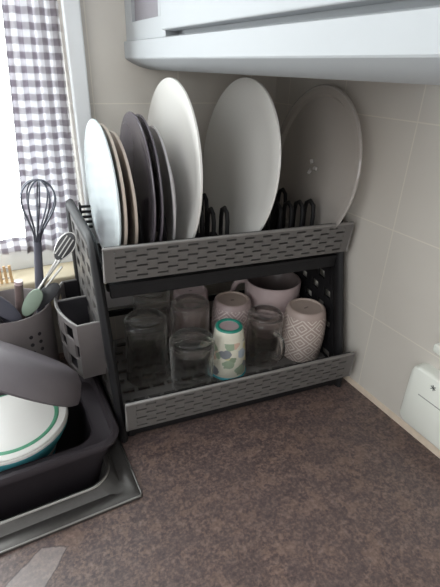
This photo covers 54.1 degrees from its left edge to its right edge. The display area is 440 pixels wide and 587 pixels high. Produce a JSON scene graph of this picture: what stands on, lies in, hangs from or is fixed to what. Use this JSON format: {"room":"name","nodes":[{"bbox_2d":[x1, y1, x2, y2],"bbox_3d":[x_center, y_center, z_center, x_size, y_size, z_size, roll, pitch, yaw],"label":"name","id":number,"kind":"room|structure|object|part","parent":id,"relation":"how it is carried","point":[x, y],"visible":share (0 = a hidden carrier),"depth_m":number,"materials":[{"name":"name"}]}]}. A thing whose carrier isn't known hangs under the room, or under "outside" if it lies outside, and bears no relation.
{"room":"kitchen","nodes":[
{"label":"kitchen","id":0,"kind":"room"},
{"bbox_2d":[1,0,78,253],"bbox_3d":[-0.278,-0.432,0.596,0.110,0.795,0.013,-12,31,-25],"label":"curtain","id":1,"kind":"object","parent":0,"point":[40,108],"visible":0.77,"depth_m":0.67,"materials":[{"name":"grey fabric"}]},
{"bbox_2d":[51,0,276,352],"bbox_3d":[-1.631,-0.265,-0.074,4.120,1.750,0.120,-12,31,-25],"label":"wall","id":2,"kind":"structure","parent":0,"point":[117,86],"depth_m":0.70,"materials":[{"name":"tile"}]},
{"bbox_2d":[0,250,74,306],"bbox_3d":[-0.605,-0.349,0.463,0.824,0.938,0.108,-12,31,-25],"label":"windowsill","id":3,"kind":"structure","parent":2,"relation":"in","point":[21,263],"depth_m":0.78,"materials":[{"name":"white paint"}]},
{"bbox_2d":[0,265,13,283],"bbox_3d":[-0.384,-0.028,0.719,0.068,0.031,0.006,-12,31,-25],"label":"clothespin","id":4,"kind":"object","parent":3,"relation":"on","point":[3,268],"visible":1,"depth_m":0.73,"materials":[{"name":"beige wood"}]},
{"bbox_2d":[0,237,26,254],"bbox_3d":[-0.546,-0.043,0.664,0.480,0.027,0.009,-12,31,-25],"label":"cafe curtain","id":5,"kind":"object","parent":3,"relation":"attached to","point":[16,244],"visible":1,"depth_m":0.75,"materials":[{"name":"grey fabric"}]},
{"bbox_3d":[-0.599,-0.392,0.487,0.777,0.885,0.040,-12,31,-25],"label":"frame","id":6,"kind":"part","parent":3,"relation":"part of","materials":[{"name":"white paint"}]},
{"bbox_2d":[60,0,98,242],"bbox_3d":[-0.210,-0.459,0.584,0.025,0.932,0.014,-12,31,-25],"label":"trim","id":7,"kind":"structure","parent":2,"relation":"attached to","point":[71,11],"depth_m":0.65,"materials":[{"name":"white paint"}]},
{"bbox_2d":[0,317,439,586],"bbox_3d":[-0.400,0.345,0.441,1.500,0.035,0.740,-12,31,-25],"label":"countertop","id":8,"kind":"structure","parent":2,"relation":"attached to","point":[317,487],"depth_m":0.56,"materials":[{"name":"laminate"}]},
{"bbox_2d":[0,288,59,361],"bbox_3d":[-0.333,0.089,0.720,0.117,0.162,0.117,-12,31,-25],"label":"utensil holder","id":9,"kind":"object","parent":8,"relation":"on","point":[36,333],"visible":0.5,"depth_m":0.67,"materials":[{"name":"grey plastic"}]},
{"bbox_2d":[0,296,21,322],"bbox_3d":[-0.325,0.041,0.650,0.086,0.199,0.021,-12,31,-25],"label":"ladle","id":10,"kind":"object","parent":9,"relation":"in","point":[8,312],"visible":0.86,"depth_m":0.64,"materials":[{"name":"grey plastic"}]},
{"bbox_3d":[-0.327,0.039,0.652,0.086,0.199,0.014,-12,31,-25],"label":"handle","id":11,"kind":"part","parent":10,"relation":"part of","materials":[{"name":"grey plastic"}]},
{"bbox_2d":[14,279,24,318],"bbox_3d":[-0.319,0.070,0.692,0.046,0.208,0.015,10,29,14],"label":"wooden spoon","id":12,"kind":"object","parent":9,"relation":"in","point":[18,283],"visible":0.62,"depth_m":0.65,"materials":[{"name":"brown wood"}]},
{"bbox_2d":[22,289,42,315],"bbox_3d":[-0.305,0.074,0.680,0.072,0.170,0.012,-12,31,-25],"label":"spatula","id":13,"kind":"object","parent":9,"relation":"in","point":[33,300],"visible":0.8,"depth_m":0.66,"materials":[{"name":"plastic"}]},
{"bbox_2d":[20,179,56,312],"bbox_3d":[-0.277,-0.019,0.692,0.066,0.326,0.049,-1,28,-5],"label":"whisk","id":14,"kind":"object","parent":9,"relation":"in","point":[37,235],"visible":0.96,"depth_m":0.65,"materials":[{"name":"grey plastic"}]},
{"bbox_3d":[-0.292,0.027,0.703,0.038,0.233,0.014,-12,31,-25],"label":"handle","id":15,"kind":"part","parent":14,"relation":"part of","materials":[{"name":"grey plastic"}]},
{"bbox_2d":[26,283,59,317],"bbox_3d":[-0.303,0.046,0.680,0.109,0.123,0.014,-9,30,-20],"label":"turner","id":16,"kind":"object","parent":9,"relation":"in","point":[50,292],"visible":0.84,"depth_m":0.67,"materials":[{"name":"black plastic"}]},
{"bbox_2d":[25,259,62,317],"bbox_3d":[-0.297,0.026,0.684,0.109,0.160,0.012,-8,29,-18],"label":"tongs","id":17,"kind":"object","parent":9,"relation":"in","point":[59,260],"visible":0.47,"depth_m":0.67,"materials":[{"name":"metal"}]},
{"bbox_3d":[-0.299,0.025,0.685,0.108,0.160,0.008,-10,30,-21],"label":"arm","id":18,"kind":"part","parent":17,"relation":"part of","materials":[{"name":"metal"}]},
{"bbox_2d":[38,232,76,289],"bbox_3d":[-0.287,-0.003,0.674,0.141,0.175,0.016,-14,32,-28],"label":"slotted spoon","id":19,"kind":"object","parent":9,"relation":"in","point":[66,243],"visible":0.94,"depth_m":0.67,"materials":[{"name":"metal"}]},
{"bbox_3d":[-0.299,0.019,0.674,0.109,0.135,0.005,-16,33,-31],"label":"handle","id":20,"kind":"part","parent":19,"relation":"part of","materials":[{"name":"metal"}]},
{"bbox_2d":[0,436,142,555],"bbox_3d":[-0.433,0.319,0.562,0.613,0.121,0.258,-12,31,-25],"label":"sink","id":21,"kind":"object","parent":8,"relation":"in","point":[117,485],"visible":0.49,"depth_m":0.55,"materials":[{"name":"metal"}]},
{"bbox_2d":[0,374,118,520],"bbox_3d":[-0.320,0.264,0.627,0.330,0.162,0.182,-12,31,-25],"label":"tub","id":22,"kind":"object","parent":21,"relation":"in","point":[91,428],"visible":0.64,"depth_m":0.60,"materials":[{"name":"grey plastic"}]},
{"bbox_2d":[0,407,67,471],"bbox_3d":[-0.304,0.246,0.654,0.157,0.142,0.157,-12,31,-25],"label":"bowl","id":23,"kind":"object","parent":22,"relation":"in","point":[49,448],"visible":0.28,"depth_m":0.58,"materials":[{"name":"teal ceramic"}]},
{"bbox_2d":[0,395,66,461],"bbox_3d":[-0.302,0.185,0.622,0.155,0.011,0.155,-12,31,-25],"label":"plate","id":24,"kind":"object","parent":23,"relation":"in","point":[25,425],"visible":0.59,"depth_m":0.61,"materials":[{"name":"white ceramic"}]},
{"bbox_2d":[0,341,80,406],"bbox_3d":[-0.270,0.107,0.572,0.178,0.136,0.143,15,31,24],"label":"mixing bowl","id":25,"kind":"object","parent":24,"relation":"on","point":[26,374],"visible":1,"depth_m":0.52,"materials":[{"name":"grey plastic"}]},
{"bbox_2d":[65,183,354,442],"bbox_3d":[-0.010,0.006,0.729,0.427,0.321,0.253,-9,29,-19],"label":"dish rack","id":26,"kind":"object","parent":8,"relation":"on","point":[127,271],"visible":0.71,"depth_m":0.66,"materials":[{"name":"black plastic"}]},
{"bbox_2d":[54,279,106,378],"bbox_3d":[-0.232,0.053,0.696,0.055,0.095,0.158,-12,31,-24],"label":"caddy","id":27,"kind":"object","parent":26,"relation":"hanging from","point":[82,341],"visible":0.8,"depth_m":0.66,"materials":[{"name":"grey plastic"}]},
{"bbox_3d":[-0.258,0.019,0.761,0.034,0.093,0.003,-12,31,-24],"label":"panel","id":28,"kind":"part","parent":27,"relation":"part of","materials":[{"name":"grey plastic"}]},
{"bbox_3d":[-0.190,0.085,0.640,0.036,0.093,0.003,-12,31,-24],"label":"panel","id":29,"kind":"part","parent":27,"relation":"part of","materials":[{"name":"grey plastic"}]},
{"bbox_3d":[-0.194,0.033,0.670,0.013,0.317,0.242,-12,31,-25],"label":"frame","id":30,"kind":"part","parent":26,"relation":"part of","materials":[{"name":"black plastic"}]},
{"bbox_2d":[84,119,120,247],"bbox_3d":[-0.171,-0.148,0.635,0.012,0.203,0.203,-12,31,-24],"label":"dinner plate","id":31,"kind":"object","parent":26,"relation":"in","point":[102,188],"visible":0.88,"depth_m":0.64,"materials":[{"name":"white ceramic"}]},
{"bbox_2d":[99,123,127,244],"bbox_3d":[-0.162,-0.146,0.638,0.013,0.197,0.197,-11,30,-24],"label":"dinner plate","id":32,"kind":"object","parent":26,"relation":"in","point":[121,190],"visible":0.27,"depth_m":0.56,"materials":[{"name":"beige ceramic"}]},
{"bbox_3d":[-0.177,0.006,0.782,0.063,0.038,0.003,-9,29,-19],"label":"panel","id":33,"kind":"part","parent":26,"relation":"part of","materials":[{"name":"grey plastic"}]},
{"bbox_2d":[109,131,137,244],"bbox_3d":[-0.147,-0.145,0.647,0.014,0.187,0.187,-12,31,-23],"label":"dinner plate","id":34,"kind":"object","parent":26,"relation":"in","point":[132,216],"visible":0.41,"depth_m":0.59,"materials":[{"name":"beige ceramic"}]},
{"bbox_2d":[120,111,155,242],"bbox_3d":[-0.123,-0.161,0.652,0.013,0.212,0.212,-10,30,-22],"label":"dinner plate","id":35,"kind":"object","parent":26,"relation":"in","point":[132,137],"visible":0.67,"depth_m":0.63,"materials":[{"name":"grey ceramic"}]},
{"bbox_2d":[124,308,168,387],"bbox_3d":[-0.121,0.088,0.711,0.071,0.114,0.071,-9,29,-19],"label":"tumbler","id":36,"kind":"object","parent":26,"relation":"on","point":[145,328],"visible":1,"depth_m":0.69,"materials":[{"name":"clear glass"}]},
{"bbox_2d":[135,114,163,241],"bbox_3d":[-0.112,-0.160,0.654,0.013,0.209,0.209,-10,30,-21],"label":"dinner plate","id":37,"kind":"object","parent":26,"relation":"in","point":[148,135],"visible":0.34,"depth_m":0.59,"materials":[{"name":"grey ceramic"}]},
{"bbox_2d":[133,290,171,348],"bbox_3d":[-0.125,0.043,0.795,0.071,0.114,0.071,-9,29,-19],"label":"tumbler","id":38,"kind":"object","parent":26,"relation":"on","point":[160,301],"visible":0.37,"depth_m":0.76,"materials":[{"name":"clear glass"}]},
{"bbox_2d":[149,126,175,239],"bbox_3d":[-0.092,-0.156,0.665,0.020,0.193,0.193,-9,30,-20],"label":"dinner plate","id":39,"kind":"object","parent":26,"relation":"in","point":[169,195],"visible":0.48,"depth_m":0.62,"materials":[{"name":"grey ceramic"}]},
{"bbox_2d":[147,77,202,239],"bbox_3d":[-0.071,-0.191,0.666,0.017,0.256,0.256,-9,29,-23],"label":"dinner plate","id":40,"kind":"object","parent":26,"relation":"in","point":[171,112],"visible":0.7,"depth_m":0.63,"materials":[{"name":"white ceramic"}]},
{"bbox_2d":[171,294,208,333],"bbox_3d":[-0.052,0.064,0.761,0.068,0.114,0.068,-9,29,-19],"label":"tumbler","id":41,"kind":"object","parent":26,"relation":"on","point":[187,310],"visible":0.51,"depth_m":0.72,"materials":[{"name":"clear glass"}]},
{"bbox_2d":[173,286,207,299],"bbox_3d":[-0.056,0.036,0.827,0.069,0.101,0.069,-9,29,-19],"label":"mug","id":42,"kind":"object","parent":26,"relation":"on","point":[200,290],"visible":0.16,"depth_m":0.80,"materials":[{"name":"pink ceramic"}]},
{"bbox_2d":[169,327,214,390],"bbox_3d":[-0.045,0.111,0.699,0.073,0.090,0.073,-9,29,-19],"label":"tumbler","id":43,"kind":"object","parent":26,"relation":"on","point":[191,349],"visible":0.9,"depth_m":0.67,"materials":[{"name":"clear glass"}]},
{"bbox_2d":[97,224,337,288],"bbox_3d":[-0.008,-0.072,0.725,0.373,0.005,0.168,-9,29,-19],"label":"tray","id":44,"kind":"object","parent":26,"relation":"on","point":[284,264],"depth_m":0.65,"materials":[{"name":"black plastic"}]},
{"bbox_3d":[-0.009,-0.062,0.731,0.377,0.018,0.166,-9,29,-19],"label":"frame","id":45,"kind":"part","parent":26,"relation":"part of","materials":[{"name":"black plastic"}]},
{"bbox_2d":[113,322,324,410],"bbox_3d":[-0.003,0.117,0.790,0.373,0.005,0.232,-9,29,-19],"label":"tray","id":46,"kind":"object","parent":26,"relation":"on","point":[119,344],"depth_m":0.71,"materials":[{"name":"grey plastic"}]},
{"bbox_3d":[-0.004,0.129,0.801,0.373,0.025,0.224,-9,29,-19],"label":"frame","id":47,"kind":"part","parent":26,"relation":"part of","materials":[{"name":"black plastic"}]},
{"bbox_3d":[0.028,-0.064,0.632,0.387,0.050,0.010,-9,29,-19],"label":"rail","id":48,"kind":"part","parent":26,"relation":"part of","materials":[{"name":"grey plastic"}]},
{"bbox_2d":[213,318,245,379],"bbox_3d":[0.014,0.092,0.735,0.066,0.092,0.066,4,28,4],"label":"cup","id":49,"kind":"object","parent":26,"relation":"on","point":[229,352],"visible":0.86,"depth_m":0.71,"materials":[{"name":"ceramic"}]},
{"bbox_2d":[212,291,250,344],"bbox_3d":[0.021,0.053,0.803,0.074,0.099,0.074,-9,29,-19],"label":"mug","id":50,"kind":"object","parent":26,"relation":"on","point":[236,305],"visible":0.56,"depth_m":0.77,"materials":[{"name":"ceramic"}]},
{"bbox_3d":[0.047,0.151,0.683,0.386,0.049,0.006,-9,29,-19],"label":"rail","id":51,"kind":"part","parent":26,"relation":"part of","materials":[{"name":"grey plastic"}]},
{"bbox_2d":[203,77,280,234],"bbox_3d":[0.029,-0.208,0.701,0.040,0.259,0.260,-10,30,-21],"label":"dinner plate","id":52,"kind":"object","parent":26,"relation":"in","point":[242,153],"visible":0.93,"depth_m":0.69,"materials":[{"name":"white ceramic"}]},
{"bbox_2d":[245,305,284,367],"bbox_3d":[0.078,0.078,0.761,0.063,0.096,0.077,0,28,-3],"label":"glass mug","id":53,"kind":"object","parent":26,"relation":"on","point":[264,340],"visible":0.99,"depth_m":0.74,"materials":[{"name":"clear glass"}]},
{"bbox_3d":[0.101,0.094,0.741,0.008,0.056,0.027,-17,33,-32],"label":"handle","id":54,"kind":"part","parent":53,"relation":"part of","materials":[{"name":"clear glass"}]},
{"bbox_2d":[230,272,300,316],"bbox_3d":[0.091,0.023,0.848,0.126,0.114,0.107,-9,29,-19],"label":"mug","id":55,"kind":"object","parent":26,"relation":"on","point":[278,290],"visible":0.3,"depth_m":0.81,"materials":[{"name":"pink ceramic"}]},
{"bbox_3d":[0.036,0.002,0.850,0.034,0.076,0.011,5,28,6],"label":"handle","id":56,"kind":"part","parent":55,"relation":"part of","materials":[{"name":"ceramic"}]},
{"bbox_2d":[281,298,325,362],"bbox_3d":[0.152,0.066,0.786,0.077,0.099,0.077,-9,29,-19],"label":"mug","id":57,"kind":"object","parent":26,"relation":"on","point":[304,319],"visible":0.94,"depth_m":0.76,"materials":[{"name":"beige ceramic"}]},
{"bbox_3d":[0.178,-0.024,0.803,0.013,0.317,0.241,-9,29,-19],"label":"frame","id":58,"kind":"part","parent":26,"relation":"part of","materials":[{"name":"black plastic"}]},
{"bbox_2d":[280,84,361,228],"bbox_3d":[0.155,-0.214,0.729,0.039,0.252,0.253,-8,29,-18],"label":"turntable","id":59,"kind":"object","parent":26,"relation":"on","point":[342,96],"visible":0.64,"depth_m":0.64,"materials":[{"name":"clear glass"}]},
{"bbox_2d":[270,77,439,447],"bbox_3d":[0.539,-0.287,0.106,0.120,1.750,1.600,-12,31,-25],"label":"wall","id":60,"kind":"structure","parent":0,"point":[391,325],"depth_m":0.67,"materials":[{"name":"tile"}]},
{"bbox_2d":[124,0,439,84],"bbox_3d":[0.256,-0.452,0.136,0.292,0.702,1.149,-12,31,-25],"label":"upper cabinet","id":61,"kind":"object","parent":60,"relation":"attached to","point":[390,41],"visible":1,"depth_m":0.34,"materials":[{"name":"white wood"}]},
{"bbox_3d":[-0.082,-0.659,0.444,0.012,0.640,0.118,-12,31,-25],"label":"panel","id":62,"kind":"part","parent":61,"relation":"part of","materials":[{"name":"white wood"}]},
{"bbox_3d":[0.060,-0.515,0.194,0.020,0.656,0.494,-12,31,-25],"label":"door","id":63,"kind":"part","parent":61,"relation":"part of","materials":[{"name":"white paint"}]},
{"bbox_2d":[343,376,439,457],"bbox_3d":[0.370,0.278,0.569,0.004,0.009,1.200,-12,31,-25],"label":"trim","id":64,"kind":"structure","parent":60,"relation":"attached to","point":[403,424],"depth_m":0.70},
{"bbox_2d":[400,363,439,449],"bbox_3d":[0.320,0.174,0.604,0.022,0.104,0.138,-12,31,-25],"label":"box","id":65,"kind":"object","parent":60,"relation":"attached to","point":[420,407],"visible":1,"depth_m":0.62,"materials":[{"name":"white plastic"}]},
{"bbox_2d":[433,343,439,355],"bbox_3d":[0.325,0.095,0.569,0.012,0.014,0.096,-12,31,-25],"label":"plug","id":66,"kind":"object","parent":60,"relation":"attached to","point":[436,349],"visible":1,"depth_m":0.60,"materials":[{"name":"white plastic"}]}
]}

